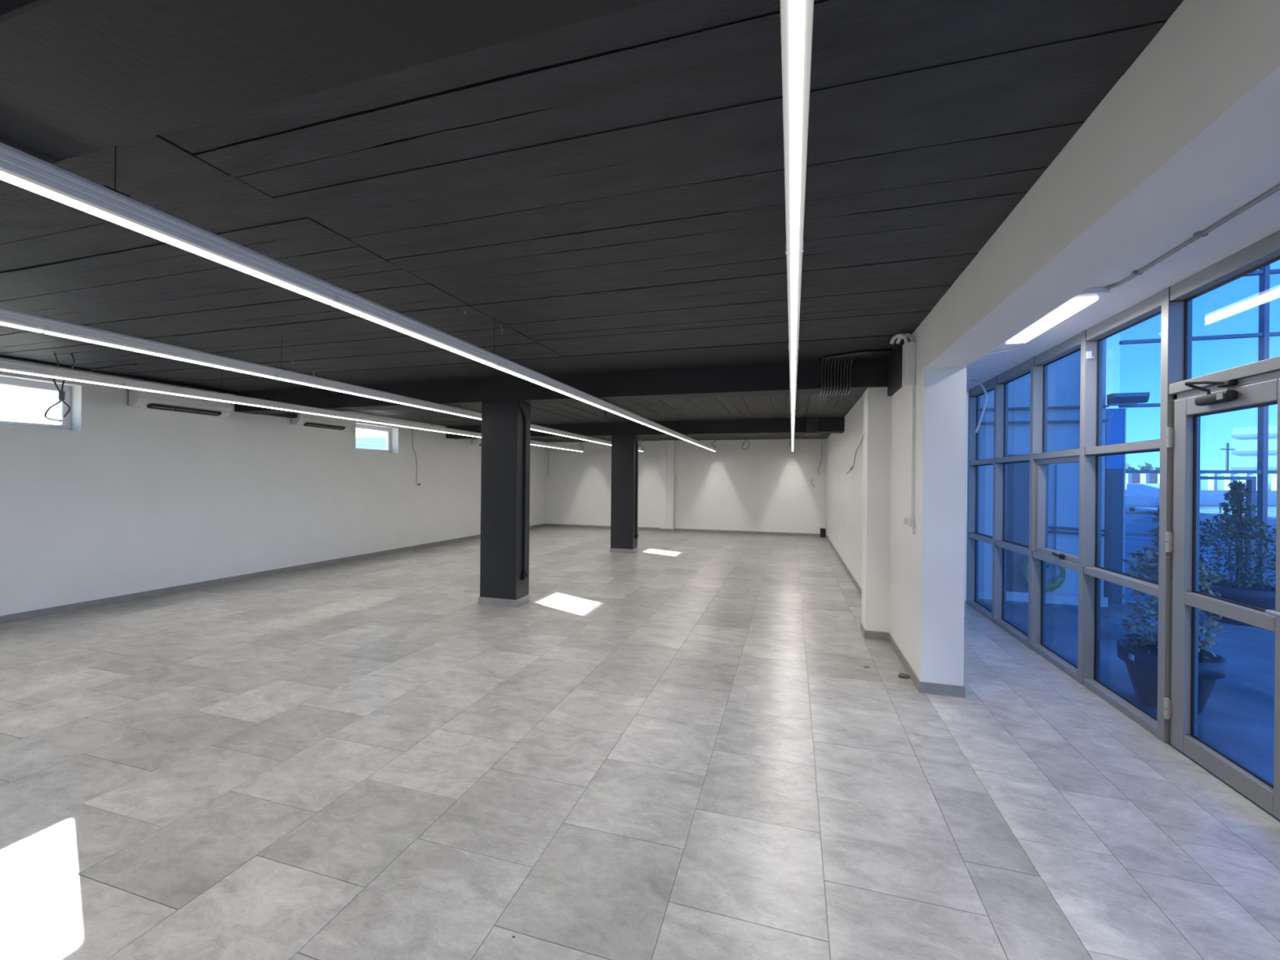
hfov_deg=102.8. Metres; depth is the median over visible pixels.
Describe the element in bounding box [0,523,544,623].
baseboard
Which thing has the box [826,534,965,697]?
baseboard
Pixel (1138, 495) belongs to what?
car
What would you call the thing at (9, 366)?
linear light
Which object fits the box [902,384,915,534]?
conduit
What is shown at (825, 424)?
ceiling beam
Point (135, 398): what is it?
air conditioner
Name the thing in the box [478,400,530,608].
column
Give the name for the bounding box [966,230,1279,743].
window
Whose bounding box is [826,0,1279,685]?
wall
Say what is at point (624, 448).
column
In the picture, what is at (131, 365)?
cable
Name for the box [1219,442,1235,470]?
utility pole
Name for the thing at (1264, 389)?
door
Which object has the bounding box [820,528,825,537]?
speaker box
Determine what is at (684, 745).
floor
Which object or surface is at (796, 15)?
linear light
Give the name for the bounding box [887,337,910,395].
bulkhead
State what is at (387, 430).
window
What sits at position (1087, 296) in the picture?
panel light
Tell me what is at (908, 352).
junction box
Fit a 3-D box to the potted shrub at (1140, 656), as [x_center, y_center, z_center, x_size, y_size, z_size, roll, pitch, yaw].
[4.088,0.912,3.951,0.607,1.667,0.605,1,0,17]
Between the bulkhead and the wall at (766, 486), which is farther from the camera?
the wall at (766, 486)
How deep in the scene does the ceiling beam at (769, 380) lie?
6.25 m
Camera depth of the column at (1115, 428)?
7.14 m
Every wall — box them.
[0,358,545,616]
[544,438,826,537]
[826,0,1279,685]
[964,392,968,600]
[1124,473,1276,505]
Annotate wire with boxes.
[846,416,863,474]
[970,380,987,432]
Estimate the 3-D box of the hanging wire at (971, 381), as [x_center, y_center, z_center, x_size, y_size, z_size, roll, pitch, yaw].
[4.156,-0.915,6.270,0.063,0.673,0.323,1,0,2]
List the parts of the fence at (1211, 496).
post, post, post, post, post, post, post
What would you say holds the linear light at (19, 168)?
hanging from the ceiling
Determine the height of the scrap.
0.033 m
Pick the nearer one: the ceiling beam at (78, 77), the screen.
the ceiling beam at (78, 77)
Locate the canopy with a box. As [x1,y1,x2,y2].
[1106,391,1150,405]
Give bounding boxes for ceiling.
[0,0,1279,442]
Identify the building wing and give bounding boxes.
[977,338,1109,607]
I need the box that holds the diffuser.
[1006,297,1097,343]
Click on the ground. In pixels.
(1237, 718)
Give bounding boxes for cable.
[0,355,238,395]
[44,352,75,422]
[89,364,137,371]
[412,422,420,484]
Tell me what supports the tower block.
on the ground
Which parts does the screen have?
rail, rail, rail, rail, rail, door rail, door rail, rail, post, rail, rail, rail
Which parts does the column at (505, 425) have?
skirting, skirting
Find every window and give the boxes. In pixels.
[0,377,80,431]
[355,423,396,453]
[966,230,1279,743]
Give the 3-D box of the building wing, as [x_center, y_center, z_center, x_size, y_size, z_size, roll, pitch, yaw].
[13.306,-2.489,32.818,1.750,8.630,53.509,1,0,17]
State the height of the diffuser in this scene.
0.016 m
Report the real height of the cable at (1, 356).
0.036 m
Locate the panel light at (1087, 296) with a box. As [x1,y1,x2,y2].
[1001,286,1110,344]
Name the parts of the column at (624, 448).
skirting, skirting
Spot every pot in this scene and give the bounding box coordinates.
[1116,638,1226,714]
[1199,578,1275,626]
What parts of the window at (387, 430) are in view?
sash, sash, frame, frame, sill, sash, frame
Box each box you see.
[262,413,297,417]
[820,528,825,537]
[889,333,915,386]
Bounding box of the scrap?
[897,672,910,678]
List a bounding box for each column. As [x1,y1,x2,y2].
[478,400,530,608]
[609,435,638,553]
[1103,408,1126,604]
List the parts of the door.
frame, arm, frame, rail, rail, rail, handle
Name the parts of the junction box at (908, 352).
lid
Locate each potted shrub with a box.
[1114,505,1226,714]
[1199,480,1275,626]
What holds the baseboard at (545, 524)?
attached to the wall at (766, 486)
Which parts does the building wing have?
wall panel, door, door panel, hose coil, wall panel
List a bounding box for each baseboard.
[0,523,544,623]
[544,523,820,536]
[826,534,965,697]
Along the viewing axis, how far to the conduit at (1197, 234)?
2.61 m
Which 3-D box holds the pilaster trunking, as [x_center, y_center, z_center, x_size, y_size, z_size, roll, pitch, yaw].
[0.865,0.047,16.736,0.070,2.665,0.030,1,0,17]
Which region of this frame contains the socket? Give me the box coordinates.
[902,516,915,527]
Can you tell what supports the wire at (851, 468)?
attached to the wall at (1194, 118)
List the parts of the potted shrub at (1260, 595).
stem, stem, stem, stem, stem, stem, stem, stem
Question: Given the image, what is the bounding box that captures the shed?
[355,437,386,449]
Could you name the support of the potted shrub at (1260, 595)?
on the ground
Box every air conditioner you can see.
[127,388,232,417]
[290,413,352,431]
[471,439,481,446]
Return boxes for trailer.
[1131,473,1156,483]
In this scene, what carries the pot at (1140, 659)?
on the ground
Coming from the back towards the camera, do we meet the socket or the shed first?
the shed
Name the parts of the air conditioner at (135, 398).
plate, trim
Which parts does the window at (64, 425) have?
lever, sash, sash, frame, frame, sill, sash, frame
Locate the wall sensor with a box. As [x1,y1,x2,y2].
[1086,351,1094,359]
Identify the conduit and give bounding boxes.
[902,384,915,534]
[985,183,1279,355]
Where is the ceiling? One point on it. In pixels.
(608, 190)
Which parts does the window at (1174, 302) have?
sill, sill, sash rail, sill, sash rail, sash rail, handle, sill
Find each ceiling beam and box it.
[0,0,661,163]
[234,357,889,414]
[445,417,844,439]
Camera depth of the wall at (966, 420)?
7.27 m
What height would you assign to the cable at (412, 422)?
1.475 m
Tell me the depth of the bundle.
5.51 m
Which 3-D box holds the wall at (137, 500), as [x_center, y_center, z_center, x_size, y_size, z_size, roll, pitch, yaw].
[-6.331,0.019,8.933,0.300,3.385,19.500,1,0,17]
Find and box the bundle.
[805,350,891,435]
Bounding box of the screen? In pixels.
[1118,264,1279,610]
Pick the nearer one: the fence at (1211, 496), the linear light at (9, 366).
the linear light at (9, 366)
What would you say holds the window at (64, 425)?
in the wall at (137, 500)
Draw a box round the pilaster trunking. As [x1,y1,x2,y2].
[664,440,666,522]
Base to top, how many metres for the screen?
5.030 m
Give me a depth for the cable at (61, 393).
5.52 m
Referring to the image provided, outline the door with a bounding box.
[1164,370,1279,819]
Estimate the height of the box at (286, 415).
0.285 m
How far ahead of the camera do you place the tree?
77.56 m
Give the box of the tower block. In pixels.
[1231,425,1277,488]
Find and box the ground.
[977,505,1276,784]
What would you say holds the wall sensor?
attached to the window at (1174, 302)
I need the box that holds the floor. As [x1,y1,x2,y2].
[0,525,1279,959]
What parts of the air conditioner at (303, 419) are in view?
trim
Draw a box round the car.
[1124,483,1159,512]
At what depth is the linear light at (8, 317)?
4.13 m
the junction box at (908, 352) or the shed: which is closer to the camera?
the junction box at (908, 352)
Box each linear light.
[0,142,717,451]
[0,307,646,451]
[0,358,585,452]
[780,0,813,451]
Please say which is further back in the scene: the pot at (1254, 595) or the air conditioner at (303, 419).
the air conditioner at (303, 419)
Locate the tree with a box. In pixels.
[1125,462,1159,483]

